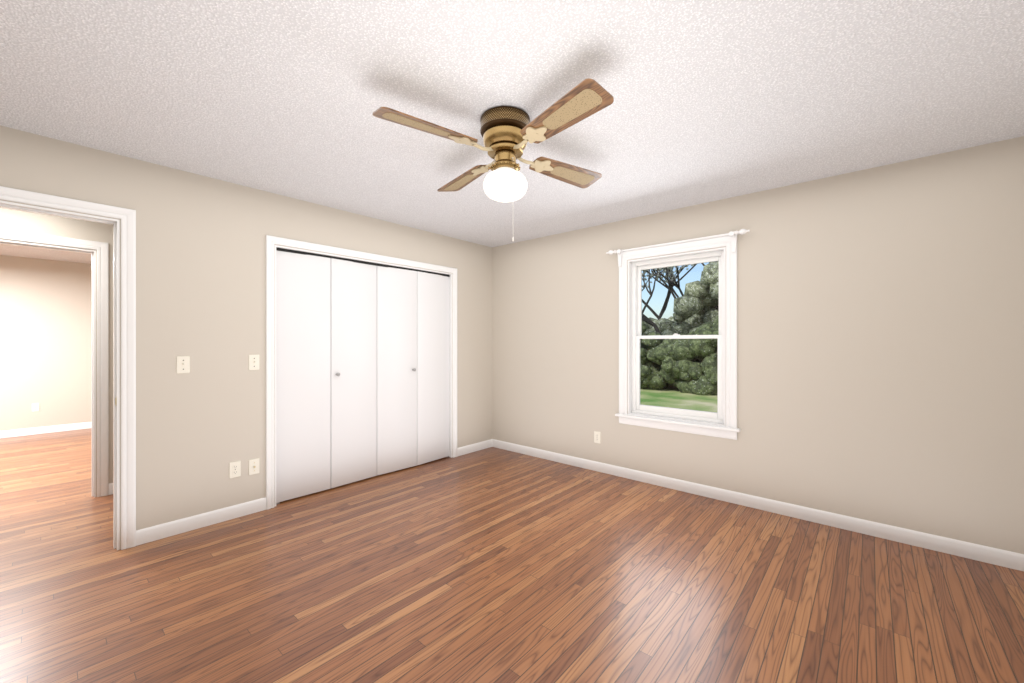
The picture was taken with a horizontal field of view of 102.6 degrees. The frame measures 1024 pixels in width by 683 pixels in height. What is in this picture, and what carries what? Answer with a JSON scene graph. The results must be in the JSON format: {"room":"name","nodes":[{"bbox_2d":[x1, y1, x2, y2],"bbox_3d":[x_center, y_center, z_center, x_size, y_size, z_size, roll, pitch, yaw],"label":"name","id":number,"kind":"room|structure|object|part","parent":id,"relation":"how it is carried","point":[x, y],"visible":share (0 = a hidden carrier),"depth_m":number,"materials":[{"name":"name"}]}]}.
{"room":"empty bedroom","nodes":[
{"label":"empty bedroom","id":0,"kind":"room"},
{"bbox_2d":[0,255,91,430],"bbox_3d":[-7.450,0.067,4.827,0.120,2.440,4.700,0,0,41],"label":"wall","id":1,"kind":"structure","parent":0,"point":[45,334],"depth_m":5.75,"materials":[{"name":"beige paint"}]},
{"bbox_2d":[32,403,39,411],"bbox_3d":[-6.611,0.917,5.688,0.009,0.116,0.072,0,0,41],"label":"outlet","id":2,"kind":"object","parent":1,"relation":"attached to","point":[35,407],"visible":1,"depth_m":5.69,"materials":[{"name":"beige plastic"}]},
{"bbox_2d":[0,422,91,437],"bbox_3d":[-7.400,1.241,4.784,0.013,0.092,4.700,0,0,41],"label":"baseboard","id":3,"kind":"structure","parent":1,"relation":"attached to","point":[39,430],"depth_m":5.74,"materials":[{"name":"white paint"}]},
{"bbox_2d":[0,208,112,496],"bbox_3d":[-4.021,0.067,2.823,0.120,2.440,3.200,0,0,41],"label":"wall","id":4,"kind":"structure","parent":0,"point":[27,222],"depth_m":3.34,"materials":[{"name":"beige paint"}]},
{"bbox_2d":[0,229,108,496],"bbox_3d":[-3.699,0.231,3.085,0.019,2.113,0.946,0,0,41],"label":"trim","id":5,"kind":"structure","parent":4,"relation":"attached to","point":[102,248],"depth_m":3.41,"materials":[{"name":"white paint"}]},
{"bbox_2d":[109,483,112,494],"bbox_3d":[-3.188,1.241,3.674,0.013,0.092,0.620,0,0,41],"label":"baseboard","id":6,"kind":"structure","parent":4,"relation":"attached to","point":[110,488],"depth_m":3.45,"materials":[{"name":"white paint"}]},
{"bbox_2d":[0,125,491,548],"bbox_3d":[-2.181,0.067,2.906,0.120,2.440,5.750,0,0,41],"label":"wall","id":7,"kind":"structure","parent":0,"point":[201,275],"depth_m":2.87,"materials":[{"name":"beige paint"}]},
{"bbox_2d":[0,186,135,549],"bbox_3d":[-2.728,0.231,2.267,0.140,2.113,0.946,0,0,41],"label":"door frame","id":8,"kind":"structure","parent":7,"relation":"attached to","point":[127,217],"depth_m":2.54,"materials":[{"name":"white paint"}]},
{"bbox_2d":[176,356,189,373],"bbox_3d":[-2.213,0.157,2.761,0.022,0.116,0.072,0,0,41],"label":"light switch","id":9,"kind":"object","parent":7,"relation":"attached to","point":[182,364],"visible":1,"depth_m":2.76,"materials":[{"name":"beige plastic"}]},
{"bbox_2d":[136,497,265,545],"bbox_3d":[-2.130,1.241,2.864,0.013,0.092,0.746,0,0,41],"label":"baseboard","id":10,"kind":"structure","parent":7,"relation":"attached to","point":[161,531],"depth_m":2.82,"materials":[{"name":"white paint"}]},
{"bbox_2d":[229,461,240,477],"bbox_3d":[-2.020,0.935,2.991,0.009,0.116,0.072,0,0,41],"label":"electrical outlet","id":11,"kind":"object","parent":7,"relation":"attached to","point":[234,469],"visible":1,"depth_m":2.99,"materials":[{"name":"beige plastic"}]},
{"bbox_2d":[249,458,258,474],"bbox_3d":[-1.936,0.942,3.081,0.017,0.116,0.072,0,0,41],"label":"outlet","id":12,"kind":"object","parent":7,"relation":"attached to","point":[253,466],"visible":1,"depth_m":3.08,"materials":[{"name":"beige plastic"}]},
{"bbox_2d":[249,355,258,369],"bbox_3d":[-1.934,0.157,3.080,0.022,0.116,0.072,0,0,41],"label":"light switch","id":13,"kind":"object","parent":7,"relation":"attached to","point":[253,362],"visible":1,"depth_m":3.08,"materials":[{"name":"beige plastic"}]},
{"bbox_2d":[266,235,456,509],"bbox_3d":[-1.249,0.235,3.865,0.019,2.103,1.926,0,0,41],"label":"trim","id":14,"kind":"structure","parent":7,"relation":"attached to","point":[271,241],"depth_m":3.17,"materials":[{"name":"white paint"}]},
{"bbox_2d":[276,250,448,502],"bbox_3d":[-1.273,0.276,3.886,0.085,1.998,1.774,0,0,41],"label":"closet door","id":15,"kind":"structure","parent":7,"relation":"in","point":[362,371],"depth_m":3.73,"materials":[{"name":"white wood"}]},
{"bbox_3d":[-1.730,0.276,3.399,0.039,1.998,0.440,0,0,41],"label":"panel","id":16,"kind":"part","parent":15,"relation":"part of","materials":[{"name":"white wood"}]},
{"bbox_3d":[-1.522,0.287,3.580,0.037,0.031,0.031,0,0,41],"label":"knob","id":17,"kind":"part","parent":15,"relation":"part of","materials":[{"name":"grey metal"}]},
{"bbox_3d":[-1.437,0.276,3.734,0.039,1.998,0.440,0,0,41],"label":"panel","id":18,"kind":"part","parent":15,"relation":"part of","materials":[{"name":"white wood"}]},
{"bbox_3d":[-1.139,0.276,4.065,0.050,1.998,0.441,0,0,41],"label":"panel","id":19,"kind":"part","parent":15,"relation":"part of","materials":[{"name":"white wood"}]},
{"bbox_3d":[-0.847,0.276,4.399,0.050,1.998,0.441,0,0,41],"label":"panel","id":20,"kind":"part","parent":15,"relation":"part of","materials":[{"name":"white wood"}]},
{"bbox_2d":[276,247,449,276],"bbox_3d":[-1.294,-0.730,3.904,0.040,0.022,1.776,0,0,41],"label":"door track","id":21,"kind":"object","parent":7,"relation":"attached to","point":[320,255],"depth_m":3.72,"materials":[{"name":"grey metal"}]},
{"bbox_2d":[457,439,491,455],"bbox_3d":[-0.428,1.241,4.807,0.013,0.092,0.580,0,0,41],"label":"baseboard","id":22,"kind":"structure","parent":7,"relation":"attached to","point":[470,448],"depth_m":4.79,"materials":[{"name":"white paint"}]},
{"bbox_2d":[0,428,1023,682],"bbox_3d":[-2.940,1.347,2.600,9.840,0.120,7.530,0,0,41],"label":"floor","id":23,"kind":"structure","parent":0,"point":[492,566],"depth_m":2.12,"materials":[{"name":"brown wood"}]},
{"bbox_2d":[0,0,1023,263],"bbox_3d":[-2.940,-1.213,2.600,9.840,0.120,7.530,0,0,41],"label":"ceiling","id":24,"kind":"structure","parent":0,"point":[714,100],"depth_m":1.88,"materials":[{"name":"white paint"}]},
{"bbox_2d":[372,78,613,240],"bbox_3d":[-0.035,-0.830,2.124,1.026,0.645,1.026,0,0,9],"label":"ceiling fan","id":25,"kind":"object","parent":24,"relation":"hanging from","point":[508,133],"visible":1,"depth_m":2.02,"materials":[{"name":"brown wood"}]},
{"bbox_3d":[-0.379,-0.977,1.875,0.481,0.008,0.160,0,13,-36],"label":"blade","id":26,"kind":"part","parent":25,"relation":"part of","materials":[{"name":"brown wood"}]},
{"bbox_3d":[-0.283,-0.977,2.468,0.160,0.008,0.481,-16,9,-35],"label":"blade","id":27,"kind":"part","parent":25,"relation":"part of","materials":[{"name":"brown wood"}]},
{"bbox_3d":[-0.044,-0.720,2.089,0.102,0.429,0.053,0,0,41],"label":"chain","id":28,"kind":"part","parent":25,"relation":"part of","materials":[{"name":"white metal"}]},
{"bbox_3d":[-0.035,-0.977,2.124,0.230,0.192,0.230,0,0,41],"label":"motor","id":29,"kind":"part","parent":25,"relation":"part of","materials":[{"name":"gold metal"}]},
{"bbox_3d":[-0.035,-0.812,2.124,0.230,0.158,0.230,0,0,41],"label":"globe","id":30,"kind":"part","parent":25,"relation":"part of","materials":[{"name":"white glass"}]},
{"bbox_3d":[0.309,-0.977,2.372,0.481,0.008,0.160,0,-13,-36],"label":"blade","id":31,"kind":"part","parent":25,"relation":"part of","materials":[{"name":"brown wood"}]},
{"bbox_3d":[0.214,-0.977,1.779,0.160,0.008,0.481,16,-9,-35],"label":"blade","id":32,"kind":"part","parent":25,"relation":"part of","materials":[{"name":"brown wood"}]},
{"bbox_2d":[492,136,1023,553],"bbox_3d":[1.180,0.067,3.891,5.340,2.440,0.160,0,0,41],"label":"wall","id":33,"kind":"structure","parent":0,"point":[880,344],"depth_m":2.83,"materials":[{"name":"beige paint"}]},
{"bbox_2d":[594,431,600,442],"bbox_3d":[0.846,0.952,4.071,0.072,0.116,0.009,0,0,41],"label":"electrical outlet","id":34,"kind":"object","parent":33,"relation":"attached to","point":[597,436],"visible":1,"depth_m":4.07,"materials":[{"name":"beige plastic"}]},
{"bbox_2d":[615,233,740,439],"bbox_3d":[1.442,-0.042,3.623,1.060,1.645,0.198,0,0,41],"label":"window","id":35,"kind":"structure","parent":33,"relation":"in","point":[635,265],"depth_m":3.57,"materials":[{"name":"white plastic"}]},
{"bbox_2d":[606,249,621,266],"bbox_3d":[0.969,-0.789,3.893,0.149,0.162,0.073,0,0,41],"label":"curtain bracket","id":36,"kind":"object","parent":35,"relation":"attached to","point":[618,252],"visible":1,"depth_m":3.88,"materials":[{"name":"white metal"}]},
{"bbox_3d":[1.465,0.295,3.650,0.744,0.701,0.028,0,0,41],"label":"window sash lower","id":37,"kind":"part","parent":35,"relation":"part of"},
{"bbox_3d":[1.465,0.285,3.650,0.688,0.629,0.004,0,0,41],"label":"sash glass","id":38,"kind":"part","parent":35,"relation":"part of","materials":[{"name":"clear glass"}]},
{"bbox_3d":[1.486,-0.369,3.674,0.744,0.691,0.028,0,0,41],"label":"window sash upper","id":39,"kind":"part","parent":35,"relation":"part of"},
{"bbox_3d":[1.486,-0.366,3.674,0.688,0.633,0.004,0,0,41],"label":"sash glass","id":40,"kind":"part","parent":35,"relation":"part of","materials":[{"name":"clear glass"}]},
{"bbox_2d":[729,229,749,251],"bbox_3d":[1.772,-0.789,3.190,0.149,0.162,0.073,0,0,41],"label":"curtain bracket","id":41,"kind":"object","parent":35,"relation":"attached to","point":[733,235],"visible":1,"depth_m":3.23,"materials":[{"name":"white metal"}]},
{"bbox_2d":[492,439,1023,570],"bbox_3d":[1.398,1.241,3.586,4.370,0.092,0.013,0,0,41],"label":"baseboard","id":42,"kind":"structure","parent":33,"relation":"attached to","point":[996,556],"depth_m":2.95,"materials":[{"name":"white paint"}]},
{"label":"outside","id":43,"kind":"structure","parent":0,"visible":0},
{"bbox_2d":[640,386,717,412],"bbox_3d":[29.941,1.837,55.645,150.000,0.200,115.570,0,0,41],"label":"ground","id":44,"kind":"structure","parent":43,"point":[689,402],"depth_m":12.28,"materials":[{"name":"green plant"}]},
{"bbox_2d":[640,261,718,394],"bbox_3d":[7.680,-3.083,20.352,13.231,10.131,16.143,0,0,41],"label":"trees","id":45,"kind":"object","parent":44,"relation":"on","point":[654,368],"depth_m":14.93,"materials":[{"name":"green plant"}]}
]}

